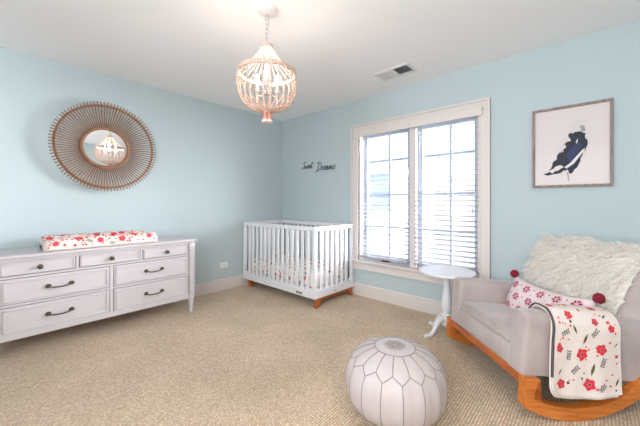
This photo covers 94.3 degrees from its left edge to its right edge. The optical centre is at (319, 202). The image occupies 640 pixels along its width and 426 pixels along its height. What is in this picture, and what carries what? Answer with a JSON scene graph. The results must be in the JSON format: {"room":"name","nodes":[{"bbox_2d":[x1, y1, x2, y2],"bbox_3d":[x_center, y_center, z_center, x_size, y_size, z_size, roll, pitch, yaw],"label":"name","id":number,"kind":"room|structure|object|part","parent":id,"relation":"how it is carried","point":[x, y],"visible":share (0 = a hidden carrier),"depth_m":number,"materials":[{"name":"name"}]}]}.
{"room":"bedroom","nodes":[
{"label":"bedroom","id":0,"kind":"room"},
{"bbox_2d":[0,47,282,283],"bbox_3d":[-2.026,-0.066,3.224,0.140,2.440,4.380,0,0,42],"label":"wall","id":1,"kind":"structure","parent":0,"point":[217,168],"depth_m":3.21,"materials":[{"name":"blue paint"}]},
{"bbox_2d":[48,101,155,190],"bbox_3d":[-2.111,-0.543,2.939,0.118,0.871,0.871,0,0,42],"label":"round mirror","id":2,"kind":"object","parent":1,"relation":"attached to","point":[104,147],"visible":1,"depth_m":2.92,"materials":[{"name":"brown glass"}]},
{"bbox_2d":[84,130,126,165],"bbox_3d":[-2.135,-0.543,2.961,0.014,0.364,0.364,0,0,42],"label":"mirror glass","id":3,"kind":"object","parent":2,"relation":"attached to","point":[101,147],"depth_m":2.95,"materials":[{"name":"white"}]},
{"bbox_2d":[220,262,227,267],"bbox_3d":[-1.275,0.829,3.936,0.009,0.074,0.116,0,0,42],"label":"wall outlet","id":4,"kind":"object","parent":1,"relation":"attached to","point":[223,264],"visible":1,"depth_m":3.94,"materials":[{"name":"white plastic"}]},
{"bbox_2d":[194,275,254,296],"bbox_3d":[-1.967,1.081,3.171,0.018,0.146,4.100,0,0,42],"label":"baseboard","id":5,"kind":"structure","parent":1,"relation":"attached to","point":[235,281],"depth_m":3.88,"materials":[{"name":"white paint"}]},
{"bbox_2d":[0,282,639,425],"bbox_3d":[-0.294,1.204,1.643,4.830,0.100,4.380,0,0,42],"label":"floor","id":6,"kind":"structure","parent":0,"point":[259,354],"depth_m":2.09,"materials":[{"name":"carpet"}]},
{"bbox_2d":[0,235,196,342],"bbox_3d":[-1.999,0.770,2.768,0.512,0.768,1.514,0,0,42],"label":"dresser","id":7,"kind":"object","parent":6,"relation":"on","point":[41,292],"visible":1,"depth_m":2.50,"materials":[{"name":"grey paint"}]},
{"bbox_3d":[-2.153,0.490,2.284,0.030,0.094,0.424,0,0,42],"label":"drawer","id":8,"kind":"part","parent":7,"relation":"part of","materials":[{"name":"grey paint"}]},
{"bbox_3d":[-2.074,0.869,2.370,0.030,0.197,0.656,0,0,42],"label":"drawer","id":9,"kind":"part","parent":7,"relation":"part of","materials":[{"name":"grey paint"}]},
{"bbox_3d":[-2.074,0.654,2.370,0.030,0.181,0.656,0,0,42],"label":"drawer","id":10,"kind":"part","parent":7,"relation":"part of","materials":[{"name":"grey paint"}]},
{"bbox_3d":[-2.055,0.651,2.353,0.035,0.033,0.177,0,0,42],"label":"handle","id":11,"kind":"part","parent":7,"relation":"part of","materials":[{"name":"brown metal"}]},
{"bbox_3d":[-2.055,0.866,2.353,0.035,0.033,0.177,0,0,42],"label":"handle","id":12,"kind":"part","parent":7,"relation":"part of","materials":[{"name":"brown metal"}]},
{"bbox_2d":[39,230,157,251],"bbox_3d":[-1.999,0.334,2.726,0.408,0.103,0.823,0,0,42],"label":"changing pad","id":13,"kind":"object","parent":7,"relation":"on","point":[47,243],"visible":1,"depth_m":2.58,"materials":[{"name":"beige fabric"}]},
{"bbox_3d":[-1.842,0.490,2.624,0.030,0.094,0.444,0,0,42],"label":"drawer","id":14,"kind":"part","parent":7,"relation":"part of","materials":[{"name":"grey paint"}]},
{"bbox_3d":[-1.610,0.869,2.879,0.030,0.197,0.656,0,0,42],"label":"drawer","id":15,"kind":"part","parent":7,"relation":"part of","materials":[{"name":"grey paint"}]},
{"bbox_3d":[-1.610,0.654,2.879,0.030,0.181,0.656,0,0,42],"label":"drawer","id":16,"kind":"part","parent":7,"relation":"part of","materials":[{"name":"grey paint"}]},
{"bbox_3d":[-1.591,0.866,2.862,0.035,0.033,0.177,0,0,42],"label":"handle","id":17,"kind":"part","parent":7,"relation":"part of","materials":[{"name":"brown metal"}]},
{"bbox_3d":[-1.591,0.651,2.862,0.035,0.033,0.177,0,0,42],"label":"handle","id":18,"kind":"part","parent":7,"relation":"part of","materials":[{"name":"brown metal"}]},
{"bbox_3d":[-1.531,0.490,2.965,0.030,0.094,0.424,0,0,42],"label":"drawer","id":19,"kind":"part","parent":7,"relation":"part of","materials":[{"name":"grey paint"}]},
{"bbox_3d":[-1.371,0.790,3.158,0.070,0.728,0.068,0,0,42],"label":"leg","id":20,"kind":"part","parent":7,"relation":"part of","materials":[{"name":"grey paint"}]},
{"bbox_2d":[243,220,353,308],"bbox_3d":[-0.324,0.712,3.931,1.380,0.885,0.716,0,0,42],"label":"crib","id":21,"kind":"object","parent":6,"relation":"on","point":[333,237],"visible":0.95,"depth_m":3.63,"materials":[{"name":"white wood"}]},
{"bbox_3d":[-1.043,0.662,4.136,0.042,0.783,0.042,0,0,42],"label":"corner post","id":22,"kind":"part","parent":21,"relation":"part of","materials":[{"name":"white wood"}]},
{"bbox_3d":[-0.954,1.104,4.131,0.115,0.100,0.121,0,0,42],"label":"leg","id":23,"kind":"part","parent":21,"relation":"part of","materials":[{"name":"brown wood"}]},
{"bbox_3d":[-0.817,0.291,4.384,0.040,0.045,0.637,0,0,42],"label":"rail","id":24,"kind":"part","parent":21,"relation":"part of","materials":[{"name":"white wood"}]},
{"bbox_3d":[-0.550,1.012,3.686,1.302,0.085,0.036,0,0,42],"label":"rail","id":25,"kind":"part","parent":21,"relation":"part of","materials":[{"name":"white wood"}]},
{"bbox_3d":[-0.550,0.291,3.686,1.302,0.045,0.040,0,0,42],"label":"rail","id":26,"kind":"part","parent":21,"relation":"part of","materials":[{"name":"white wood"}]},
{"bbox_3d":[-0.590,0.662,4.631,0.042,0.783,0.042,0,0,42],"label":"corner post","id":27,"kind":"part","parent":21,"relation":"part of","materials":[{"name":"white wood"}]},
{"bbox_2d":[251,254,344,287],"bbox_3d":[-0.323,0.869,3.933,1.278,0.170,0.629,0,0,42],"label":"mattress","id":28,"kind":"object","parent":21,"relation":"on","point":[318,261],"visible":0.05,"depth_m":3.66,"materials":[{"name":"white fabric"}]},
{"bbox_3d":[-0.097,0.291,4.181,1.302,0.045,0.040,0,0,42],"label":"rail","id":29,"kind":"part","parent":21,"relation":"part of","materials":[{"name":"white wood"}]},
{"bbox_3d":[-0.056,0.662,3.235,0.042,0.783,0.042,0,0,42],"label":"corner post","id":30,"kind":"part","parent":21,"relation":"part of","materials":[{"name":"white wood"}]},
{"bbox_3d":[-0.024,1.104,3.282,0.061,0.100,0.121,0,0,42],"label":"leg","id":31,"kind":"part","parent":21,"relation":"part of","materials":[{"name":"brown wood"}]},
{"bbox_3d":[0.170,0.291,3.483,0.040,0.045,0.637,0,0,42],"label":"rail","id":32,"kind":"part","parent":21,"relation":"part of","materials":[{"name":"white wood"}]},
{"bbox_3d":[0.170,1.012,3.483,0.036,0.085,0.637,0,0,42],"label":"rail","id":33,"kind":"part","parent":21,"relation":"part of","materials":[{"name":"white wood"}]},
{"bbox_3d":[0.353,1.104,3.694,0.061,0.100,0.121,0,0,42],"label":"leg","id":34,"kind":"part","parent":21,"relation":"part of","materials":[{"name":"brown wood"}]},
{"bbox_3d":[0.396,0.662,3.731,0.042,0.783,0.042,0,0,42],"label":"corner post","id":35,"kind":"part","parent":21,"relation":"part of","materials":[{"name":"white wood"}]},
{"bbox_2d":[345,336,447,425],"bbox_3d":[0.410,0.967,1.631,0.533,0.375,0.533,0,0,39],"label":"pouf","id":36,"kind":"object","parent":6,"relation":"on","point":[390,380],"visible":1,"depth_m":1.45,"materials":[{"name":"white leather"}]},
{"bbox_2d":[419,265,476,337],"bbox_3d":[1.107,0.874,2.595,0.464,0.560,0.464,0,0,42],"label":"side table","id":37,"kind":"object","parent":6,"relation":"on","point":[446,272],"visible":0.76,"depth_m":2.56,"materials":[{"name":"white wood"}]},
{"bbox_2d":[446,272,639,420],"bbox_3d":[1.470,0.732,2.005,0.849,0.843,0.866,0,0,-3],"label":"rocking chair","id":38,"kind":"object","parent":6,"relation":"on","point":[517,340],"visible":0.4,"depth_m":1.63,"materials":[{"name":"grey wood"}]},
{"bbox_3d":[1.435,0.789,2.344,0.760,0.338,0.130,5,0,-3],"label":"arm","id":39,"kind":"part","parent":38,"relation":"part of","materials":[{"name":"fabric"}]},
{"bbox_3d":[1.438,0.899,2.003,0.750,0.115,0.586,5,0,-3],"label":"seat","id":40,"kind":"part","parent":38,"relation":"part of","materials":[{"name":"fabric"}]},
{"bbox_3d":[1.075,0.950,1.985,0.035,0.047,0.784,5,0,-3],"label":"rail","id":41,"kind":"part","parent":38,"relation":"part of","materials":[{"name":"brown wood"}]},
{"bbox_2d":[461,301,514,341],"bbox_3d":[1.373,0.801,2.000,0.596,0.076,0.542,5,0,-3],"label":"seat cushion","id":42,"kind":"object","parent":38,"relation":"on","point":[494,317],"depth_m":2.00,"materials":[{"name":"fabric"}]},
{"bbox_2d":[505,270,605,308],"bbox_3d":[1.504,0.690,2.006,0.189,0.340,0.645,0,0,-12],"label":"lumbar pillow","id":43,"kind":"object","parent":38,"relation":"on","point":[522,293],"visible":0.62,"depth_m":2.03,"materials":[{"name":"white fabric"}]},
{"bbox_3d":[1.470,0.789,1.665,0.760,0.338,0.130,5,0,-3],"label":"arm","id":44,"kind":"part","parent":38,"relation":"part of","materials":[{"name":"fabric"}]},
{"bbox_2d":[528,302,622,399],"bbox_3d":[1.391,0.799,1.648,0.397,0.470,0.229,0,0,-3],"label":"blanket","id":45,"kind":"object","parent":38,"relation":"hanging from","point":[584,351],"visible":0.97,"depth_m":1.56,"materials":[{"name":"beige fabric"}]},
{"bbox_2d":[521,232,639,315],"bbox_3d":[1.774,0.520,2.026,0.442,0.627,0.847,0,0,-3],"label":"fur pillow","id":46,"kind":"object","parent":38,"relation":"on","point":[576,266],"visible":0.84,"depth_m":1.92,"materials":[{"name":"white fur"}]},
{"bbox_3d":[1.745,0.593,2.019,0.260,0.580,0.766,5,0,-3],"label":"backrest","id":47,"kind":"part","parent":38,"relation":"part of","materials":[{"name":"fabric"}]},
{"bbox_2d":[0,0,639,120],"bbox_3d":[-0.294,-1.336,1.643,4.830,0.100,4.380,0,0,42],"label":"ceiling","id":48,"kind":"structure","parent":0,"point":[191,48],"depth_m":2.30,"materials":[{"name":"white paint"}]},
{"bbox_2d":[236,1,296,123],"bbox_3d":[-0.350,-0.908,1.964,0.397,0.756,0.397,0,0,42],"label":"chandelier","id":49,"kind":"object","parent":48,"relation":"hanging from","point":[266,9],"visible":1,"depth_m":1.92,"materials":[{"name":"white wood"}]},
{"bbox_3d":[-0.341,-0.749,1.911,0.029,0.085,0.082,0,0,-3],"label":"lamp arm","id":50,"kind":"part","parent":49,"relation":"part of","materials":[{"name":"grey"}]},
{"bbox_3d":[-0.340,-0.829,1.885,0.036,0.075,0.035,0,0,42],"label":"bulb","id":51,"kind":"part","parent":49,"relation":"part of","materials":[{"name":"beige glass"}]},
{"bbox_3d":[-0.350,-1.149,1.964,0.038,0.194,0.020,0,0,18],"label":"chain","id":52,"kind":"part","parent":49,"relation":"part of","materials":[{"name":"grey"}]},
{"bbox_3d":[-0.350,-0.865,1.964,0.040,0.307,0.040,0,0,42],"label":"stem","id":53,"kind":"part","parent":49,"relation":"part of","materials":[{"name":"grey metal"}]},
{"bbox_2d":[373,62,417,80],"bbox_3d":[0.738,-1.278,2.921,0.370,0.015,0.210,0,0,42],"label":"ceiling vent","id":54,"kind":"object","parent":48,"relation":"in","point":[405,68],"visible":1,"depth_m":2.91,"materials":[{"name":"white metal"}]},
{"bbox_2d":[283,20,639,301],"bbox_3d":[1.187,-0.066,3.161,4.690,2.440,0.140,0,0,42],"label":"wall","id":55,"kind":"structure","parent":0,"point":[605,64],"depth_m":2.59,"materials":[{"name":"blue paint"}]},
{"bbox_2d":[317,162,334,170],"bbox_3d":[0.071,-0.496,4.077,0.353,0.145,0.007,0,0,42],"label":"script word","id":56,"kind":"object","parent":55,"relation":"attached to","point":[330,166],"visible":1,"depth_m":4.06,"materials":[{"name":"black metal"}]},
{"bbox_2d":[345,282,441,314],"bbox_3d":[1.082,1.081,3.150,4.550,0.146,0.018,0,0,42],"label":"baseboard","id":57,"kind":"structure","parent":55,"relation":"attached to","point":[418,303],"depth_m":3.32,"materials":[{"name":"white paint"}]},
{"bbox_2d":[348,97,490,286],"bbox_3d":[1.016,-0.066,3.277,1.610,1.790,0.200,0,0,42],"label":"window","id":58,"kind":"structure","parent":55,"relation":"in","point":[483,143],"depth_m":3.25,"materials":[{"name":"white paint"}]},
{"bbox_2d":[354,121,408,263],"bbox_3d":[0.724,-0.104,3.488,0.715,1.560,0.097,0,0,42],"label":"window blind","id":59,"kind":"object","parent":58,"relation":"attached to","point":[402,125],"visible":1,"depth_m":3.48,"materials":[{"name":"white paint"}]},
{"bbox_3d":[0.563,-0.081,3.664,0.003,1.490,0.054,0,0,42],"label":"ladder cord","id":60,"kind":"part","parent":59,"relation":"part of","materials":[{"name":"white fabric"}]},
{"bbox_3d":[0.738,-0.081,3.504,0.003,1.490,0.054,0,0,42],"label":"ladder cord","id":61,"kind":"part","parent":59,"relation":"part of","materials":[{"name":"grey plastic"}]},
{"bbox_3d":[0.738,0.664,3.504,0.645,0.024,0.050,0,0,42],"label":"rail","id":62,"kind":"part","parent":59,"relation":"part of","materials":[{"name":"grey plastic"}]},
{"bbox_3d":[0.806,-0.069,3.556,0.635,1.555,0.040,0,0,42],"label":"sash","id":63,"kind":"part","parent":58,"relation":"part of","materials":[{"name":"white paint"}]},
{"bbox_2d":[409,106,482,273],"bbox_3d":[1.254,-0.104,3.003,0.718,1.560,0.097,0,0,42],"label":"window blind","id":64,"kind":"object","parent":58,"relation":"attached to","point":[477,111],"visible":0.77,"depth_m":2.98,"materials":[{"name":"white paint"}]},
{"bbox_3d":[1.269,0.664,3.019,0.648,0.024,0.050,0,0,42],"label":"rail","id":65,"kind":"part","parent":64,"relation":"part of","materials":[{"name":"grey plastic"}]},
{"bbox_3d":[1.438,-0.376,2.798,0.003,0.860,0.005,0,0,42],"label":"pull cord","id":66,"kind":"part","parent":64,"relation":"part of","materials":[{"name":"white fabric"}]},
{"bbox_3d":[1.325,-0.069,3.083,0.620,1.555,0.040,0,0,42],"label":"sash","id":67,"kind":"part","parent":58,"relation":"part of","materials":[{"name":"white paint"}]},
{"bbox_2d":[532,98,613,187],"bbox_3d":[1.966,-0.443,2.334,0.485,0.642,0.032,0,0,42],"label":"framed art","id":68,"kind":"object","parent":55,"relation":"attached to","point":[573,145],"visible":1,"depth_m":2.32,"materials":[{"name":"grey paper"}]},
{"label":"outside","id":69,"kind":"structure","parent":0,"visible":0},
{"bbox_3d":[6.296,4.804,10.751,34.000,0.100,17.760,0,0,42],"label":"ground","id":70,"kind":"structure","parent":69,"visible":0},
{"bbox_2d":[369,210,407,257],"bbox_3d":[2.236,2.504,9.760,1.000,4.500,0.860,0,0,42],"label":"building","id":71,"kind":"structure","parent":70,"relation":"on","point":[374,211],"depth_m":9.50,"materials":[{"name":"white"}]},
{"bbox_2d":[369,167,438,261],"bbox_3d":[2.168,1.654,13.275,4.500,6.200,4.600,0,0,42],"label":"house","id":72,"kind":"structure","parent":70,"relation":"on","point":[395,187],"depth_m":10.98,"materials":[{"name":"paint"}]}
]}

